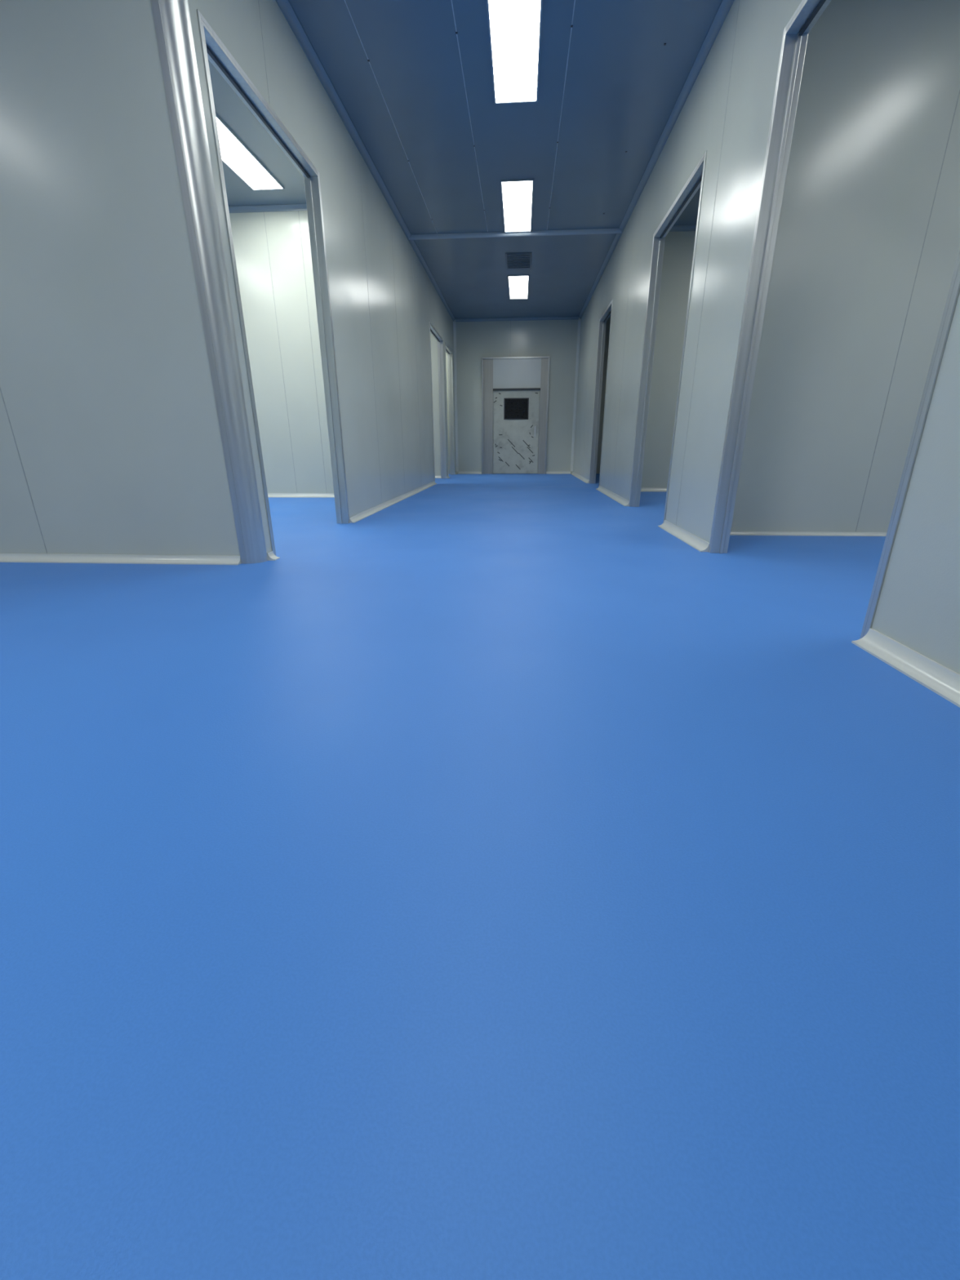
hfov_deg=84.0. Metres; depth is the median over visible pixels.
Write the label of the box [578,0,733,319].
trim
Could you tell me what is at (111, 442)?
wall
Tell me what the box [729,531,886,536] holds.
baseboard
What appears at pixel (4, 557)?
baseboard
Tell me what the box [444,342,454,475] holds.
door frame
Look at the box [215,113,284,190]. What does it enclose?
ceiling light panel
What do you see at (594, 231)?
trim
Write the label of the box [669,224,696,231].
trim
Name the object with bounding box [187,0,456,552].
wall
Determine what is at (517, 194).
ceiling light panel
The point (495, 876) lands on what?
floor
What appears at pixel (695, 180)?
door frame
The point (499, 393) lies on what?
film
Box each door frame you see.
[196,8,349,555]
[429,321,446,480]
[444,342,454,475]
[481,355,550,474]
[589,299,613,485]
[629,150,706,523]
[708,0,959,639]
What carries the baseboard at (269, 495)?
attached to the wall at (273, 249)
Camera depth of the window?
10.14 m
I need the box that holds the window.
[503,397,528,419]
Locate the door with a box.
[493,390,539,473]
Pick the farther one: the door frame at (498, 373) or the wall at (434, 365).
the door frame at (498, 373)
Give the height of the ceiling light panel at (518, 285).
0.013 m
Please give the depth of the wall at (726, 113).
2.80 m
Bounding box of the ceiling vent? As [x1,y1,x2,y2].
[505,252,531,268]
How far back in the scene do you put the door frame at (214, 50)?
3.10 m
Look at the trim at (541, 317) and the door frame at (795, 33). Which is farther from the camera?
the trim at (541, 317)
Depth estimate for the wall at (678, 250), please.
6.02 m
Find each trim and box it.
[151,0,267,564]
[228,203,306,213]
[275,0,455,321]
[408,227,621,239]
[453,319,581,471]
[455,316,578,321]
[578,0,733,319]
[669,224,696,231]
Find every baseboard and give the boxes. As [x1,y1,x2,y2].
[0,553,241,564]
[266,471,457,560]
[267,475,440,497]
[457,471,570,474]
[570,471,959,707]
[640,487,666,491]
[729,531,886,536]
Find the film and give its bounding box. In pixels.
[493,392,537,469]
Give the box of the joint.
[344,0,666,233]
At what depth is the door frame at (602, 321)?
7.41 m
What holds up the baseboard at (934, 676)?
attached to the wall at (726, 113)
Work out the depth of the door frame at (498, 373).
10.00 m
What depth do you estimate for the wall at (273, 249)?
5.50 m
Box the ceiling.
[208,0,722,319]
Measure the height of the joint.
0.003 m
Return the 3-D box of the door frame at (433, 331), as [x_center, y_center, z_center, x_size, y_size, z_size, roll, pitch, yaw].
[-0.676,-3.564,8.240,0.089,2.124,1.341,1,20,4]
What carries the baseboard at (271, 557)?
attached to the wall at (384, 301)
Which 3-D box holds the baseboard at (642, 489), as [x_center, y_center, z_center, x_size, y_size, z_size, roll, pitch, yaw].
[3.341,-1.809,6.424,3.492,0.046,0.046,1,20,4]
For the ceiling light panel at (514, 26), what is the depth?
3.06 m
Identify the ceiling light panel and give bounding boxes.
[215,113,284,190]
[486,0,542,104]
[500,178,533,232]
[507,274,528,299]
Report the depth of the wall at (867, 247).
2.89 m
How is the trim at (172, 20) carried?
attached to the wall at (111, 442)
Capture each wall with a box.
[0,0,239,555]
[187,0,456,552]
[229,210,333,493]
[430,333,440,475]
[445,315,610,473]
[573,0,959,674]
[640,231,695,487]
[730,0,959,532]
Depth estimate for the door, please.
10.32 m
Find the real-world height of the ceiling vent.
0.013 m
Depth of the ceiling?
3.78 m
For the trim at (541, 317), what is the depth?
9.64 m
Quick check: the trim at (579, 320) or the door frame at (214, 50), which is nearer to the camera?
the door frame at (214, 50)
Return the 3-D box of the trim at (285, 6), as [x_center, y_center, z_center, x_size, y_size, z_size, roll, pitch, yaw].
[-0.770,-4.368,5.763,0.041,0.041,8.477,1,20,4]
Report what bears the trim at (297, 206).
attached to the wall at (273, 249)
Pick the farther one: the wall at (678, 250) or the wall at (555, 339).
the wall at (555, 339)
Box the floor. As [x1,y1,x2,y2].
[0,473,959,1279]
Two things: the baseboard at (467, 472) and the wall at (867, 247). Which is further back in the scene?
the baseboard at (467, 472)

